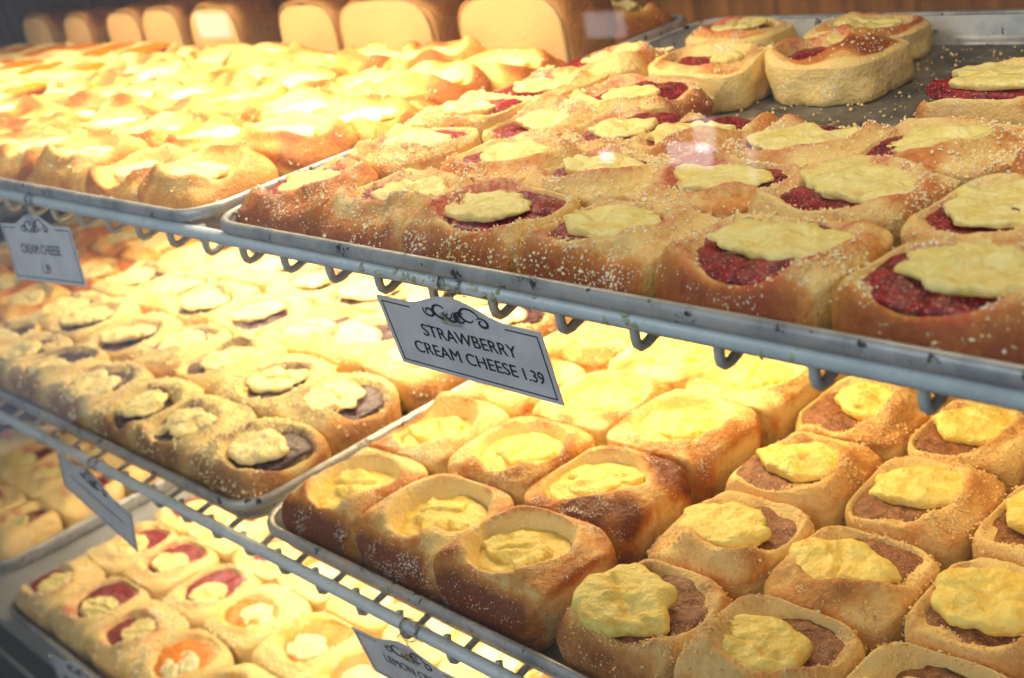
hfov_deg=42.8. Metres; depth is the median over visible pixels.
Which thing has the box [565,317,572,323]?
bun
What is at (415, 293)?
bun
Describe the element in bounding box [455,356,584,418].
bun
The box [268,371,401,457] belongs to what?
bun
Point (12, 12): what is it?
wall
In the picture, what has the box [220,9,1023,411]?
tray
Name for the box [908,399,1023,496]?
bun
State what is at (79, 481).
price tag
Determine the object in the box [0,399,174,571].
tray
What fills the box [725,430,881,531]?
bun
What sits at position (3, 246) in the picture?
bun
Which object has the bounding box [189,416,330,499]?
bun
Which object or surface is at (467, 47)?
bun
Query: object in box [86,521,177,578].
bun
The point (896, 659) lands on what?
bun
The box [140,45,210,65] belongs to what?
bun
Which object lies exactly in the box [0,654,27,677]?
trim
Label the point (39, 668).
trim
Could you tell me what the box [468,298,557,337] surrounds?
bun
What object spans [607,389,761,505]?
bun
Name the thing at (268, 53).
bun
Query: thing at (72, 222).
bun
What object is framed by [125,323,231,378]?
bun
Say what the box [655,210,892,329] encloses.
bun
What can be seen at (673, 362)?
bun
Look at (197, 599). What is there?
bun
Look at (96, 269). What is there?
bun
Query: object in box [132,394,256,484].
bun
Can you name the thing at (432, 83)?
bun
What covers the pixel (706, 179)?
bun
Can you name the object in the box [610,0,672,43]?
bun
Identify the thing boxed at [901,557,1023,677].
bun
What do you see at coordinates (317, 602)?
bun
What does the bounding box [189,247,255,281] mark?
bun
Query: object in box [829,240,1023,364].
bun
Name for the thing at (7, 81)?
bun
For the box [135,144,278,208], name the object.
bun
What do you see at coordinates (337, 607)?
bun
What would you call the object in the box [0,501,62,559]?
bun
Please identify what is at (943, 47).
crumbs
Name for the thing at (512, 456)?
bun
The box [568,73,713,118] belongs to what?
bun
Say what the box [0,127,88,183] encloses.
bun
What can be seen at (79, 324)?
bun
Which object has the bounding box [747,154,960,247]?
bun
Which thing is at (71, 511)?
bun
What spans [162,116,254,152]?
bun
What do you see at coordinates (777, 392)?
bun
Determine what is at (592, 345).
bun
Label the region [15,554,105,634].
bun
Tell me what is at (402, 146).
bun
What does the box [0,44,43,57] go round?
bun
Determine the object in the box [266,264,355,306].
bun
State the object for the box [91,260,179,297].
bun
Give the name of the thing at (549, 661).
tray
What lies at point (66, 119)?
bun
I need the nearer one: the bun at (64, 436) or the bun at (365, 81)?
the bun at (365, 81)
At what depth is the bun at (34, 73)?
1.58 m
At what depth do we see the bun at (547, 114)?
0.84 m
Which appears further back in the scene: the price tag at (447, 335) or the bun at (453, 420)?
the bun at (453, 420)
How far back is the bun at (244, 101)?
1.11 m
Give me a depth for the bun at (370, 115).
1.00 m
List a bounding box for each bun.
[0,44,23,49]
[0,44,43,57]
[0,57,20,63]
[0,59,48,78]
[0,77,24,86]
[0,81,59,103]
[0,94,41,118]
[0,103,69,131]
[0,127,12,133]
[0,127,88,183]
[0,129,41,148]
[0,241,9,257]
[0,253,14,272]
[0,264,10,274]
[0,272,38,295]
[0,282,70,321]
[0,316,41,346]
[0,330,72,396]
[0,428,36,456]
[0,443,57,485]
[0,484,26,513]
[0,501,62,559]
[8,56,87,81]
[8,343,110,414]
[8,456,90,501]
[14,42,73,59]
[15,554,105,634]
[22,290,108,331]
[23,103,112,130]
[24,417,57,433]
[31,79,101,104]
[33,128,148,192]
[36,43,101,59]
[38,248,103,282]
[38,469,125,528]
[41,60,125,88]
[44,360,154,435]
[46,296,142,343]
[49,428,85,455]
[49,576,149,661]
[51,214,91,228]
[54,257,133,292]
[62,82,135,107]
[71,42,142,63]
[71,219,130,248]
[72,102,158,132]
[80,442,114,468]
[83,311,182,361]
[84,143,195,201]
[86,226,149,257]
[86,376,205,456]
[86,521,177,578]
[87,599,189,677]
[88,65,147,86]
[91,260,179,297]
[101,80,185,108]
[102,42,180,69]
[105,457,160,496]
[112,58,195,85]
[113,109,205,147]
[115,232,197,263]
[122,535,220,600]
[124,627,233,677]
[125,269,217,314]
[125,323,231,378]
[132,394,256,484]
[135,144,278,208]
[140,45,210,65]
[145,78,237,113]
[153,496,222,536]
[157,64,240,83]
[158,242,232,270]
[160,279,260,326]
[161,563,262,630]
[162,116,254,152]
[174,332,286,395]
[183,42,251,69]
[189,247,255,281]
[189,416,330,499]
[189,510,267,565]
[192,81,292,121]
[204,584,312,664]
[208,663,276,677]
[209,294,311,336]
[214,63,288,87]
[214,354,336,418]
[222,41,305,69]
[230,109,357,176]
[231,254,310,294]
[233,530,301,584]
[236,155,379,236]
[251,86,349,122]
[251,610,360,677]
[255,64,348,90]
[259,305,362,354]
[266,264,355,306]
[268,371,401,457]
[274,46,357,67]
[277,557,354,612]
[281,447,427,564]
[301,313,394,372]
[308,644,386,677]
[312,92,424,140]
[316,273,411,314]
[319,166,476,251]
[320,66,410,96]
[325,580,412,638]
[327,41,420,74]
[347,123,480,178]
[354,472,514,602]
[362,342,467,412]
[368,392,508,475]
[372,60,492,107]
[375,285,477,314]
[382,36,486,68]
[382,609,470,667]
[401,177,580,272]
[404,90,532,143]
[433,505,619,651]
[438,638,550,677]
[439,135,581,182]
[448,416,594,505]
[453,47,565,91]
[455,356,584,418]
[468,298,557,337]
[479,66,608,98]
[482,93,606,142]
[513,198,720,297]
[524,144,673,207]
[524,444,691,564]
[532,369,669,446]
[543,321,646,374]
[545,40,674,78]
[556,558,732,677]
[562,105,694,153]
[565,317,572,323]
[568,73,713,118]
[607,336,730,390]
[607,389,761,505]
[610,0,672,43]
[625,111,779,158]
[625,147,801,220]
[647,490,814,601]
[648,40,773,113]
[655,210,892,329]
[673,593,866,677]
[685,16,798,46]
[685,354,828,447]
[720,114,891,168]
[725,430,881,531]
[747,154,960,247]
[763,526,940,656]
[765,22,913,106]
[796,376,943,463]
[803,12,931,59]
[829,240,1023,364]
[829,374,847,387]
[845,452,1006,572]
[846,640,1010,677]
[857,115,1023,186]
[900,173,1023,244]
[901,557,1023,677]
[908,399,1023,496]
[914,57,1023,125]
[943,397,957,406]
[969,484,1023,566]
[1006,147,1023,174]
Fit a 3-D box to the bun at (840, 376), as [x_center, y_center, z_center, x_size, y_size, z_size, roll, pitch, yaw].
[0.252,0.004,1.038,0.100,0.053,0.092,-29,28,-35]
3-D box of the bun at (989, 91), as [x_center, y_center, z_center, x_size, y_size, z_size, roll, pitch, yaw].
[0.269,-0.124,0.694,0.087,0.053,0.102,-29,28,-35]
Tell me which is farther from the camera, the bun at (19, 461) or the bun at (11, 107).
the bun at (19, 461)
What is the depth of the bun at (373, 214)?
0.74 m
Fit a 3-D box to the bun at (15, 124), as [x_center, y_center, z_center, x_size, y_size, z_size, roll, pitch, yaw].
[-0.477,-0.212,1.307,0.079,0.038,0.088,-29,28,-35]
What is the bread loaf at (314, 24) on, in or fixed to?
on the tray at (211, 214)
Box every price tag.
[0,194,86,286]
[49,654,92,677]
[57,450,138,551]
[351,617,455,677]
[376,276,564,405]
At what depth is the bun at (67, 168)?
1.03 m
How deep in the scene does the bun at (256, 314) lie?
1.35 m
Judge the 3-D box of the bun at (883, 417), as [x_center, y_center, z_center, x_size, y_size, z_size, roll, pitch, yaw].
[0.251,0.057,0.920,0.089,0.047,0.088,11,32,44]
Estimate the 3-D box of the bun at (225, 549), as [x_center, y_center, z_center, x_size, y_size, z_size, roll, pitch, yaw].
[-0.320,0.231,1.528,0.094,0.047,0.099,-29,28,-35]
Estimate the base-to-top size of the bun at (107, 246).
0.043 m
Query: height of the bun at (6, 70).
0.043 m
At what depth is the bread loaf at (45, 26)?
1.85 m
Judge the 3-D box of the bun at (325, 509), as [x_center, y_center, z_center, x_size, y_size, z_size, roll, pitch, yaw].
[-0.114,0.117,0.960,0.091,0.050,0.097,-29,28,-35]
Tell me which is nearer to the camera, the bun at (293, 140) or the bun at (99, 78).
the bun at (293, 140)
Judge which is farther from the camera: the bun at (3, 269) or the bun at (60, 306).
the bun at (3, 269)
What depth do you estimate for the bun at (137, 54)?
1.56 m
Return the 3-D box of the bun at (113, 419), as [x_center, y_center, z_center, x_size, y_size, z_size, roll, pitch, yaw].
[-0.331,0.067,1.197,0.095,0.046,0.098,-29,28,-35]
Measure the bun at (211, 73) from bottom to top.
0.042 m
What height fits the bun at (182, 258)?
0.045 m
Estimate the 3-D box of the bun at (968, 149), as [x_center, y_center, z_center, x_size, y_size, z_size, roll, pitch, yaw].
[0.216,-0.086,0.643,0.080,0.042,0.087,-29,28,-35]
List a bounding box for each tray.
[0,14,685,229]
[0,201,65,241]
[0,321,585,518]
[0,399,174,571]
[8,521,152,677]
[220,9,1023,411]
[267,501,589,677]
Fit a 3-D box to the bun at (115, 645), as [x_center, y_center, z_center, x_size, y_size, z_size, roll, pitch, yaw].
[-0.388,0.315,1.359,0.095,0.050,0.096,-29,28,-35]
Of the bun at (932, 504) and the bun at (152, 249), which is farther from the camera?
the bun at (152, 249)
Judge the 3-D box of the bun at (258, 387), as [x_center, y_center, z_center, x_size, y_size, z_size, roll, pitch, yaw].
[-0.211,0.049,1.182,0.096,0.045,0.096,-29,28,-35]
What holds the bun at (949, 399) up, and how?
on the tray at (549, 661)
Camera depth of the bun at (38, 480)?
1.75 m
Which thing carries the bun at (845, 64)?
on the tray at (984, 32)
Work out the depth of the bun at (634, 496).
0.86 m
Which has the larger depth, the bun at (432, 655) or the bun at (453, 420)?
the bun at (432, 655)
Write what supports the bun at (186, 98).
on the tray at (211, 214)
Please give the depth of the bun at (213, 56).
1.43 m
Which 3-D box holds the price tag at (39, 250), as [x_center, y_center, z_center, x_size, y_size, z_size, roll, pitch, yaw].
[-0.378,-0.082,1.059,0.121,0.076,0.018,10,31,42]
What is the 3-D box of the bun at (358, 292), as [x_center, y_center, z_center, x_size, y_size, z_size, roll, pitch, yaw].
[-0.144,-0.040,1.355,0.095,0.048,0.098,-29,28,-35]
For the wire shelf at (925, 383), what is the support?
attached to the wall
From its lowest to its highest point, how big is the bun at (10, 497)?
0.048 m
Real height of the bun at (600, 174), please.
0.041 m
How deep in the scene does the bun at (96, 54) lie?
1.64 m
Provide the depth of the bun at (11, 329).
1.46 m
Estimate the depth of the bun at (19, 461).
1.82 m
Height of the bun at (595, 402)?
0.051 m
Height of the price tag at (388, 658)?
0.065 m
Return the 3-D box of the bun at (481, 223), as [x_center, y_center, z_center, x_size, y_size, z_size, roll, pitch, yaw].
[-0.009,-0.058,0.695,0.079,0.040,0.091,-27,26,-32]
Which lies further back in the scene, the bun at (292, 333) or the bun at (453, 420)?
the bun at (292, 333)
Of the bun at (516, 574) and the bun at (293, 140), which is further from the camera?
the bun at (293, 140)
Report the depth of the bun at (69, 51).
1.70 m
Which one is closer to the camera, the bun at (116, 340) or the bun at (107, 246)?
the bun at (116, 340)
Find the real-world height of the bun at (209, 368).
0.047 m
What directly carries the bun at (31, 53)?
on the tray
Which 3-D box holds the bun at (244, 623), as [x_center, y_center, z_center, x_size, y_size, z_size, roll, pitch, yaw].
[-0.259,0.296,1.343,0.098,0.046,0.096,-29,28,-35]
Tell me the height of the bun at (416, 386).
0.045 m
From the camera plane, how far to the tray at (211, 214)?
0.92 m
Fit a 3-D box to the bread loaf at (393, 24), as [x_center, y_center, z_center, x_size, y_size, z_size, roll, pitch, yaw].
[-0.100,-0.300,1.265,0.075,0.082,0.155,-29,28,-35]
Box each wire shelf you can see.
[0,188,1023,415]
[0,400,530,677]
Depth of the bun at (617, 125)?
0.80 m
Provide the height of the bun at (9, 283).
0.041 m
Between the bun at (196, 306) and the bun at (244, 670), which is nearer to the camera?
the bun at (244, 670)
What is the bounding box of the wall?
[0,0,1023,45]
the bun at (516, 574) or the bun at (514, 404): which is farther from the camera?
the bun at (514, 404)
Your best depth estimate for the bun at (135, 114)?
1.17 m
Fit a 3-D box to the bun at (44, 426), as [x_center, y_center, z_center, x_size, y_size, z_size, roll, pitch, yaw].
[-0.683,0.131,1.960,0.089,0.043,0.100,-29,28,-35]
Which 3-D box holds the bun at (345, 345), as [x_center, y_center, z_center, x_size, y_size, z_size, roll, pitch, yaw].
[-0.140,0.010,1.230,0.095,0.051,0.094,-29,28,-35]
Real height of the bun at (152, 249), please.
0.042 m
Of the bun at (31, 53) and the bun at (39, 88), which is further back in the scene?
the bun at (31, 53)
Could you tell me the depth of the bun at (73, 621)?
1.41 m
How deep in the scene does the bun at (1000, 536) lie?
0.74 m
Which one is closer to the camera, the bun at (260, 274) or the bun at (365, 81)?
the bun at (365, 81)
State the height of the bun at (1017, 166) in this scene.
0.040 m
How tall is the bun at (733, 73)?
0.036 m
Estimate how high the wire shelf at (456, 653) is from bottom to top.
0.024 m
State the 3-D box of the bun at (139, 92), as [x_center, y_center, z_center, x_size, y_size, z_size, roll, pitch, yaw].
[-0.358,-0.227,1.275,0.080,0.044,0.092,-29,28,-35]
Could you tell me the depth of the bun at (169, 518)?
1.57 m
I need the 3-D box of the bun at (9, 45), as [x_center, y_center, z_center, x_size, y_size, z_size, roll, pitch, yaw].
[-0.755,-0.411,1.924,0.086,0.040,0.097,-29,28,-35]
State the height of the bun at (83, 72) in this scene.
0.040 m
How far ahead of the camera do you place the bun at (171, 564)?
1.46 m
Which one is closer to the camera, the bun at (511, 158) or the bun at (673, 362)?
the bun at (511, 158)
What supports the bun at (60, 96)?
on the tray at (211, 214)
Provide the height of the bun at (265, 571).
0.046 m
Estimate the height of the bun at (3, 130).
0.048 m
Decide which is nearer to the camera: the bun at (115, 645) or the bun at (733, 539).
the bun at (733, 539)
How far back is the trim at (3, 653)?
1.44 m
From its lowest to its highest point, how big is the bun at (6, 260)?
0.041 m
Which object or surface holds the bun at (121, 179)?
on the tray at (211, 214)
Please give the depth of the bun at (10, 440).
1.89 m
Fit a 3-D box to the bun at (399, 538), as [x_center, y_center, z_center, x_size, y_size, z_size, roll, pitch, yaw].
[-0.051,0.132,0.893,0.092,0.049,0.092,-29,28,-35]
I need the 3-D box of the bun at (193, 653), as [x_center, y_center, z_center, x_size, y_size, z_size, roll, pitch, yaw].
[-0.327,0.332,1.294,0.094,0.045,0.097,-29,28,-35]
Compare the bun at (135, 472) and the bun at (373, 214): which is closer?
the bun at (373, 214)
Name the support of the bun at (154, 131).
on the tray at (211, 214)
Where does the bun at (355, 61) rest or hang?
on the tray at (211, 214)
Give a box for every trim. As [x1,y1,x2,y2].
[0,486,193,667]
[0,625,57,677]
[0,647,35,677]
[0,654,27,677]
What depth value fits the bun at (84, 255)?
1.71 m
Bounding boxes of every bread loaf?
[23,4,82,44]
[64,4,123,44]
[107,0,165,43]
[142,0,207,47]
[190,0,282,47]
[278,0,350,52]
[339,0,465,52]
[458,0,616,62]
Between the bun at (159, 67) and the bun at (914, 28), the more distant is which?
the bun at (159, 67)
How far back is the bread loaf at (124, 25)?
1.65 m
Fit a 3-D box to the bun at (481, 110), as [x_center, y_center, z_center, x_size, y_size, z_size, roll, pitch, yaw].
[-0.031,-0.146,0.908,0.083,0.046,0.077,11,32,44]
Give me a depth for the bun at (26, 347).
1.39 m
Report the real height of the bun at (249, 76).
0.043 m
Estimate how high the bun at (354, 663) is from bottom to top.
0.048 m
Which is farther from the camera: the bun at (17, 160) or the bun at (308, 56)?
the bun at (308, 56)
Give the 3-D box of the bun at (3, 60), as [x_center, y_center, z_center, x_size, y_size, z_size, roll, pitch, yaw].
[-0.693,-0.348,1.738,0.082,0.042,0.092,-29,28,-35]
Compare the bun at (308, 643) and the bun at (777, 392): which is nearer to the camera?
the bun at (777, 392)
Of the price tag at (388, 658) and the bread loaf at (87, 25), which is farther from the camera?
the bread loaf at (87, 25)
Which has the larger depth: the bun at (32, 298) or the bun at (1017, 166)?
the bun at (32, 298)
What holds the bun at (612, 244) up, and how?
on the tray at (984, 32)
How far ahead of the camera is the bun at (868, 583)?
0.73 m
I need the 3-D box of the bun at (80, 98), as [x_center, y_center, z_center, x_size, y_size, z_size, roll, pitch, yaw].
[-0.420,-0.243,1.344,0.081,0.043,0.092,-29,28,-35]
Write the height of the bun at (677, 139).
0.044 m
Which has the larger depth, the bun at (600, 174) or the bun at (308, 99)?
the bun at (308, 99)
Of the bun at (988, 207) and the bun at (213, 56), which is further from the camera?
the bun at (213, 56)
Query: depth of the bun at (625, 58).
0.94 m
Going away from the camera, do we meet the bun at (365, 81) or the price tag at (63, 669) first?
the bun at (365, 81)
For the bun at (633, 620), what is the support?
on the tray at (549, 661)
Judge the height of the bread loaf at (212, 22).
0.082 m
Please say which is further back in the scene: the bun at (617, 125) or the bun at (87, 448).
the bun at (87, 448)
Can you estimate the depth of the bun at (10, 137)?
1.21 m
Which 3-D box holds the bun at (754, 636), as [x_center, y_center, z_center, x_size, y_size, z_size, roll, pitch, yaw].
[0.136,0.174,0.690,0.085,0.054,0.088,11,32,44]
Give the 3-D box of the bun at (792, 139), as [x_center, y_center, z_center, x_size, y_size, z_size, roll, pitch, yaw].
[0.162,-0.096,0.699,0.082,0.039,0.082,-27,27,-32]
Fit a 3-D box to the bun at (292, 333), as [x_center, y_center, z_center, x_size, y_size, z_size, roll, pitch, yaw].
[-0.197,-0.001,1.296,0.096,0.043,0.094,-29,28,-35]
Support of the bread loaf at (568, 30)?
on the tray at (211, 214)
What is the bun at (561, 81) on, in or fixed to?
on the tray at (984, 32)
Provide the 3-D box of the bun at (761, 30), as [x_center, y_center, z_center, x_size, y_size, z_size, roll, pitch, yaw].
[0.180,-0.236,1.034,0.066,0.032,0.084,-29,28,-35]
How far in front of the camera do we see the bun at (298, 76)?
1.19 m
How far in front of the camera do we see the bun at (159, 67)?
1.39 m
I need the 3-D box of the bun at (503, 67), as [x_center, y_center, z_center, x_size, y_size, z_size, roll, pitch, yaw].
[-0.001,-0.224,1.090,0.082,0.038,0.095,-25,25,-28]
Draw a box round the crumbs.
[736,45,1022,127]
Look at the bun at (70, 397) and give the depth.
1.24 m
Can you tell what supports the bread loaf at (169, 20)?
on the tray
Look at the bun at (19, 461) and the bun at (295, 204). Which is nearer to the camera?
the bun at (295, 204)

